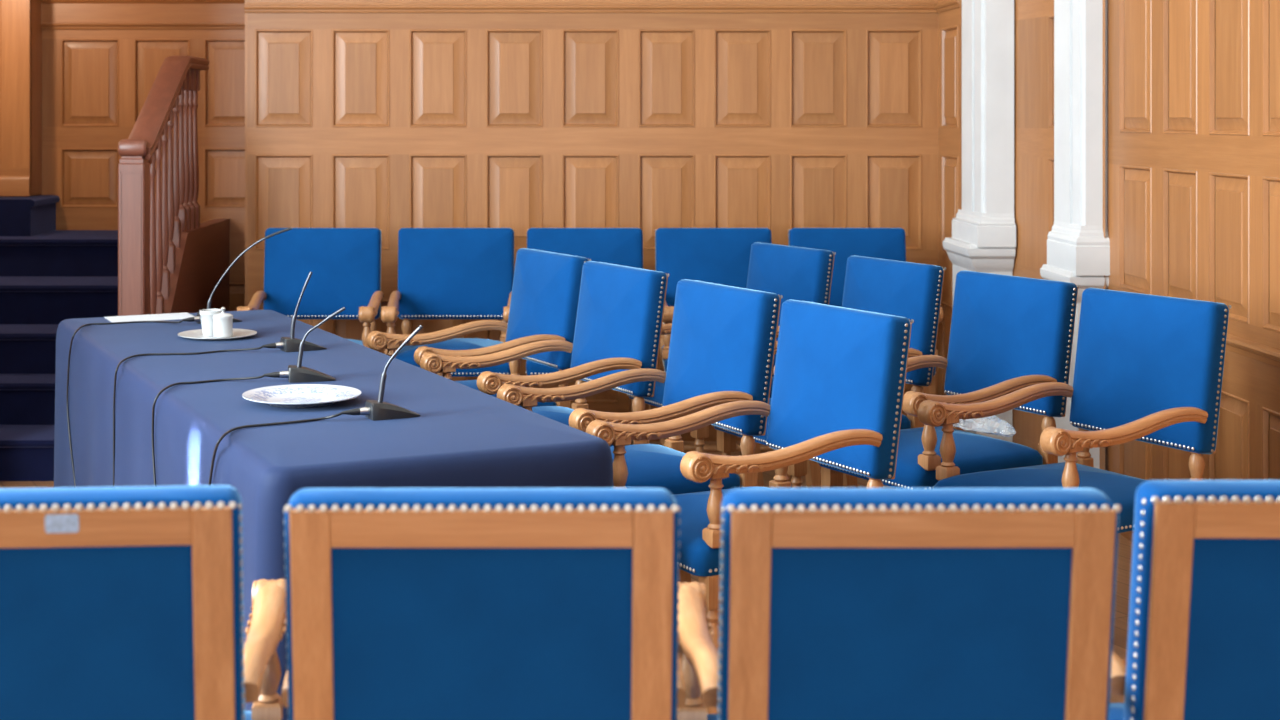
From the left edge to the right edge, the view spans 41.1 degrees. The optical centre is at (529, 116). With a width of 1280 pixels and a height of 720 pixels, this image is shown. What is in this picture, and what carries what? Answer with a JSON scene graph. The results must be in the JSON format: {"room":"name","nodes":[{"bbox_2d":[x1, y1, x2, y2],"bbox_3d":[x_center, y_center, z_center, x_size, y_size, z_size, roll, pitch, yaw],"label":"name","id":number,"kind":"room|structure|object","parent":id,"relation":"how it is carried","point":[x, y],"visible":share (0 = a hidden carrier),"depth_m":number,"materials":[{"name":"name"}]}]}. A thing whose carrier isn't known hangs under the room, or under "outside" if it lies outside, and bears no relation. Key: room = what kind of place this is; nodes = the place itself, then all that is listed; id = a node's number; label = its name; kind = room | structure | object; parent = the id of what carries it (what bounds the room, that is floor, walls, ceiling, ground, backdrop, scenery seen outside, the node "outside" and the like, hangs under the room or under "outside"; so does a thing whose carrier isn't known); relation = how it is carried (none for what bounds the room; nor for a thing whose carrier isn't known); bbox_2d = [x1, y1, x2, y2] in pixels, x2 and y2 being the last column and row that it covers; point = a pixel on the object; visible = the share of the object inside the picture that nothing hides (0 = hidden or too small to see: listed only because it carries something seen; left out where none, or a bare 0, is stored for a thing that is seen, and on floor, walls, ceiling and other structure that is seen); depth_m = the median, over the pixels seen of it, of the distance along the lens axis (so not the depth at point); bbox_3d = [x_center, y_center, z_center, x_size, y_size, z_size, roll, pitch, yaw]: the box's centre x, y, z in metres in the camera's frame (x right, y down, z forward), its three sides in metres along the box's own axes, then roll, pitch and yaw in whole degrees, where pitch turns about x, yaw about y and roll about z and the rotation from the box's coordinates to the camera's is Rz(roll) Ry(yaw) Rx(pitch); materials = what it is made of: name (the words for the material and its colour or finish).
{"room":"council chamber","nodes":[
{"label":"council chamber","id":0,"kind":"room"},
{"bbox_2d":[0,0,41,195],"bbox_3d":[-2.900,-1.218,8.605,0.800,3.225,0.216,0,0,0],"label":"wall pier","id":1,"kind":"object","parent":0,"point":[20,20],"visible":1,"depth_m":8.50,"materials":[{"name":"brown wood"}]},
{"bbox_2d":[0,176,29,195],"bbox_3d":[-2.900,0.345,8.491,0.800,0.100,0.022,0,0,0],"label":"trim","id":2,"kind":"object","parent":1,"relation":"attached to","point":[9,185],"visible":1,"depth_m":8.48,"materials":[{"name":"brown wood"}]},
{"bbox_2d":[39,3,244,310],"bbox_3d":[-2.059,-0.680,8.767,1.882,4.300,0.132,0,0,0],"label":"wall niche","id":3,"kind":"object","parent":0,"point":[96,84],"visible":0.35,"depth_m":8.71,"materials":[{"name":"brown wood"}]},
{"bbox_2d":[40,0,244,29],"bbox_3d":[-2.059,-0.544,8.694,1.882,0.192,0.046,0,0,0],"label":"trim","id":4,"kind":"structure","parent":3,"relation":"attached to","point":[45,26],"depth_m":8.69,"materials":[{"name":"brown wood"}]},
{"bbox_2d":[0,441,1132,702],"bbox_3d":[-0.800,1.510,3.100,6.800,0.080,12.600,0,0,0],"label":"floor","id":5,"kind":"structure","parent":0,"point":[1124,549],"depth_m":5.51,"materials":[{"name":"blue carpet"}]},
{"bbox_2d":[0,56,228,480],"bbox_3d":[-2.413,0.596,7.755,1.771,1.748,1.914,0,0,0],"label":"staircase","id":6,"kind":"structure","parent":5,"relation":"on","point":[160,258],"depth_m":7.56,"materials":[{"name":"blue carpet"}]},
{"bbox_2d":[0,485,286,719],"bbox_3d":[-0.642,0.974,2.462,0.552,0.991,0.650,0,0,-4],"label":"armchair","id":7,"kind":"object","parent":5,"relation":"on","point":[117,603],"visible":0.93,"depth_m":2.17,"materials":[{"name":"blue fabric"}]},
{"bbox_2d":[237,228,383,347],"bbox_3d":[-0.894,0.974,7.069,0.552,0.991,0.650,0,0,0],"label":"armchair","id":8,"kind":"object","parent":5,"relation":"on","point":[344,264],"visible":0.48,"depth_m":7.28,"materials":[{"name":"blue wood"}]},
{"bbox_2d":[381,228,514,376],"bbox_3d":[-0.319,0.974,7.069,0.552,0.991,0.650,0,0,0],"label":"armchair","id":9,"kind":"object","parent":5,"relation":"on","point":[444,273],"visible":0.59,"depth_m":7.28,"materials":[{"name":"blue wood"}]},
{"bbox_2d":[366,248,590,407],"bbox_3d":[-0.179,0.974,5.910,0.650,0.991,0.502,0,0,-26],"label":"armchair","id":10,"kind":"object","parent":5,"relation":"on","point":[546,285],"visible":0.4,"depth_m":5.94,"materials":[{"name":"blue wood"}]},
{"bbox_2d":[281,488,686,719],"bbox_3d":[-0.061,0.974,2.462,0.552,0.991,0.650,0,0,0],"label":"armchair","id":11,"kind":"object","parent":5,"relation":"on","point":[402,603],"visible":1,"depth_m":2.16,"materials":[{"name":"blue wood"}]},
{"bbox_2d":[420,261,668,445],"bbox_3d":[0.045,0.974,5.356,0.650,0.991,0.502,0,0,-26],"label":"armchair","id":12,"kind":"object","parent":5,"relation":"on","point":[620,310],"visible":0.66,"depth_m":5.35,"materials":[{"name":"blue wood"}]},
{"bbox_2d":[525,228,649,443],"bbox_3d":[0.237,0.974,7.069,0.552,0.991,0.650,0,0,0],"label":"armchair","id":13,"kind":"object","parent":5,"relation":"on","point":[618,246],"visible":0.18,"depth_m":7.30,"materials":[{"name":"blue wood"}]},
{"bbox_2d":[497,279,782,622],"bbox_3d":[0.303,0.974,4.718,0.650,0.991,0.502,0,0,-26],"label":"armchair","id":14,"kind":"object","parent":5,"relation":"on","point":[722,346],"visible":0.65,"depth_m":4.69,"materials":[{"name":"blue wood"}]},
{"bbox_2d":[655,228,790,480],"bbox_3d":[0.793,0.974,7.069,0.552,0.991,0.650,0,0,0],"label":"armchair","id":15,"kind":"object","parent":5,"relation":"on","point":[712,255],"visible":0.33,"depth_m":7.29,"materials":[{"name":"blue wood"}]},
{"bbox_2d":[627,242,835,487],"bbox_3d":[0.715,0.974,6.200,0.650,0.991,0.502,0,0,-26],"label":"armchair","id":16,"kind":"object","parent":5,"relation":"on","point":[791,272],"visible":0.2,"depth_m":6.19,"materials":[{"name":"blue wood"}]},
{"bbox_2d":[585,299,913,713],"bbox_3d":[0.535,0.974,4.154,0.650,0.991,0.502,0,0,-27],"label":"armchair","id":17,"kind":"object","parent":5,"relation":"on","point":[838,388],"visible":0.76,"depth_m":4.13,"materials":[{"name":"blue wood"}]},
{"bbox_2d":[712,255,945,487],"bbox_3d":[0.961,0.974,5.580,0.650,0.991,0.502,0,0,-25],"label":"armchair","id":18,"kind":"object","parent":5,"relation":"on","point":[910,290],"visible":0.23,"depth_m":5.54,"materials":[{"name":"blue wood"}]},
{"bbox_2d":[788,228,943,469],"bbox_3d":[1.371,0.974,7.069,0.552,0.991,0.650,0,0,0],"label":"armchair","id":19,"kind":"object","parent":5,"relation":"on","point":[882,243],"visible":0.14,"depth_m":7.30,"materials":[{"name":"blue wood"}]},
{"bbox_2d":[677,488,1120,719],"bbox_3d":[0.496,0.974,2.462,0.552,0.991,0.650,0,0,0],"label":"armchair","id":20,"kind":"object","parent":5,"relation":"on","point":[835,603],"visible":0.9,"depth_m":2.16,"materials":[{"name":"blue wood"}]},
{"bbox_2d":[817,270,1079,487],"bbox_3d":[1.211,0.974,4.997,0.650,0.991,0.502,0,0,-28],"label":"armchair","id":21,"kind":"object","parent":5,"relation":"on","point":[1008,334],"visible":0.44,"depth_m":4.96,"materials":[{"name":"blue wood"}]},
{"bbox_2d":[953,415,1015,436],"bbox_3d":[1.310,0.889,5.027,0.103,0.063,0.360,0,0,-28],"label":"plastic wrap","id":22,"kind":"object","parent":21,"relation":"on","point":[994,425],"visible":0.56,"depth_m":4.93,"materials":[{"name":"white"}]},
{"bbox_2d":[917,288,1231,665],"bbox_3d":[1.429,0.974,4.457,0.650,0.991,0.502,0,0,-28],"label":"armchair","id":23,"kind":"object","parent":5,"relation":"on","point":[1149,368],"visible":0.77,"depth_m":4.47,"materials":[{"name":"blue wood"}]},
{"bbox_2d":[1109,480,1279,719],"bbox_3d":[1.048,0.974,2.510,0.552,0.991,0.650,0,0,0],"label":"armchair","id":24,"kind":"object","parent":5,"relation":"on","point":[1203,643],"visible":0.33,"depth_m":2.21,"materials":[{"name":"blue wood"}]},
{"bbox_3d":[-0.749,1.100,4.931,0.740,0.740,2.810,0,0,-24],"label":"conference table","id":25,"kind":"object","parent":5,"relation":"on","visible":0,"materials":[{"name":"blue cloth"}]},
{"bbox_2d":[54,310,612,719],"bbox_3d":[-0.753,1.080,4.926,0.846,0.720,2.905,0,0,-24],"label":"tablecloth","id":26,"kind":"object","parent":25,"relation":"on","point":[462,436],"visible":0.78,"depth_m":4.17,"materials":[{"name":"blue fabric"}]},
{"bbox_2d":[104,313,194,321],"bbox_3d":[-1.358,0.719,6.089,0.316,0.001,0.193,0,0,-27],"label":"paper sheet","id":27,"kind":"object","parent":26,"relation":"on","point":[170,316],"visible":0.86,"depth_m":6.09,"materials":[{"name":"white paper"}]},
{"bbox_2d":[66,227,291,487],"bbox_3d":[-1.227,0.820,5.875,0.754,0.874,0.287,0,0,-28],"label":"gooseneck microphone","id":28,"kind":"object","parent":26,"relation":"on","point":[196,318],"visible":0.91,"depth_m":5.89,"materials":[{"name":"black plastic"}]},
{"bbox_2d":[178,328,256,339],"bbox_3d":[-1.023,0.714,5.564,0.255,0.012,0.255,0,0,0],"label":"tray","id":29,"kind":"object","parent":26,"relation":"on","point":[237,333],"visible":0.71,"depth_m":5.57,"materials":[{"name":"white ceramic"}]},
{"bbox_2d":[199,309,221,335],"bbox_3d":[-1.048,0.675,5.588,0.076,0.081,0.076,0,0,0],"label":"cup","id":30,"kind":"object","parent":29,"relation":"on","point":[206,315],"visible":0.75,"depth_m":5.56,"materials":[{"name":"white ceramic"}]},
{"bbox_2d":[213,307,232,337],"bbox_3d":[-1.000,0.667,5.536,0.067,0.097,0.067,0,0,0],"label":"lidded pot","id":31,"kind":"object","parent":29,"relation":"on","point":[222,322],"visible":1,"depth_m":5.51,"materials":[{"name":"white ceramic"}]},
{"bbox_2d":[113,272,326,486],"bbox_3d":[-0.956,0.795,5.156,0.679,0.639,0.175,0,0,-33],"label":"gooseneck microphone","id":32,"kind":"object","parent":26,"relation":"on","point":[286,344],"visible":0.97,"depth_m":5.20,"materials":[{"name":"black plastic"}]},
{"bbox_2d":[152,307,344,485],"bbox_3d":[-0.770,0.755,4.584,0.526,0.475,0.151,0,0,-27],"label":"gooseneck microphone","id":33,"kind":"object","parent":26,"relation":"on","point":[297,373],"visible":0.99,"depth_m":4.62,"materials":[{"name":"black plastic"}]},
{"bbox_2d":[242,384,360,407],"bbox_3d":[-0.575,0.708,4.288,0.298,0.022,0.298,0,0,0],"label":"dinner plate","id":34,"kind":"object","parent":26,"relation":"on","point":[294,395],"visible":1,"depth_m":4.33,"materials":[{"name":"ceramic"}]},
{"bbox_2d":[208,325,422,485],"bbox_3d":[-0.502,0.691,3.969,0.543,0.387,0.124,0,0,-35],"label":"gooseneck microphone","id":35,"kind":"object","parent":26,"relation":"on","point":[374,410],"visible":0.95,"depth_m":4.04,"materials":[{"name":"black plastic"}]},
{"bbox_2d":[245,0,937,412],"bbox_3d":[0.280,0.095,7.782,3.150,2.750,0.124,0,0,0],"label":"wall","id":36,"kind":"structure","parent":0,"point":[387,122],"depth_m":7.72,"materials":[{"name":"brown wood"}]},
{"bbox_2d":[244,2,936,12],"bbox_3d":[0.280,-0.497,7.715,3.150,0.048,0.026,0,0,0],"label":"trim","id":37,"kind":"structure","parent":36,"relation":"attached to","point":[249,7],"depth_m":7.71,"materials":[{"name":"brown wood"}]},
{"bbox_2d":[650,413,906,440],"bbox_3d":[0.280,1.407,7.716,3.150,0.125,0.020,0,0,0],"label":"baseboard","id":38,"kind":"structure","parent":36,"relation":"attached to","point":[712,431],"depth_m":7.71,"materials":[{"name":"brown wood"}]},
{"bbox_2d":[938,0,961,425],"bbox_3d":[1.913,0.095,7.574,0.123,2.750,0.540,0,0,0],"label":"wall","id":39,"kind":"structure","parent":0,"point":[950,21],"depth_m":7.56,"materials":[{"name":"brown wood"}]},
{"bbox_2d":[934,0,961,12],"bbox_3d":[1.845,-0.497,7.514,0.026,0.048,0.420,0,0,0],"label":"trim","id":40,"kind":"structure","parent":39,"relation":"attached to","point":[945,5],"depth_m":7.50,"materials":[{"name":"brown wood"}]},
{"bbox_2d":[943,0,1015,441],"bbox_3d":[1.889,-0.680,7.163,0.193,4.300,0.441,0,0,0],"label":"column","id":41,"kind":"structure","parent":39,"relation":"attached to","point":[983,239],"depth_m":6.97,"materials":[{"name":"white paint"}]},
{"bbox_2d":[1105,0,1279,479],"bbox_3d":[2.198,0.095,1.513,0.204,2.750,9.426,0,0,0],"label":"wall","id":42,"kind":"structure","parent":0,"point":[1193,86],"depth_m":5.28,"materials":[{"name":"brown wood"}]},
{"bbox_2d":[1012,0,1104,469],"bbox_3d":[2.093,0.095,6.605,0.123,2.750,0.877,0,0,-7],"label":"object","id":43,"kind":"structure","parent":42,"relation":"in","point":[1033,19],"depth_m":6.80,"materials":[{"name":"brown wood"}]},
{"bbox_2d":[1040,0,1109,468],"bbox_3d":[2.034,-0.680,6.339,0.153,4.300,0.367,0,0,0],"label":"column","id":44,"kind":"structure","parent":42,"relation":"attached to","point":[1078,251],"depth_m":6.22,"materials":[{"name":"white paint"}]},
{"bbox_2d":[1119,531,1132,542],"bbox_3d":[2.091,1.407,1.513,0.022,0.125,9.426,0,0,0],"label":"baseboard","id":45,"kind":"structure","parent":42,"relation":"attached to","point":[1128,535],"depth_m":5.91,"materials":[{"name":"brown wood"}]},
{"bbox_2d":[1226,334,1279,367],"bbox_3d":[2.088,0.676,1.513,0.028,0.048,9.426,0,0,0],"label":"trim","id":46,"kind":"structure","parent":42,"relation":"attached to","point":[1257,351],"depth_m":4.90,"materials":[{"name":"brown wood"}]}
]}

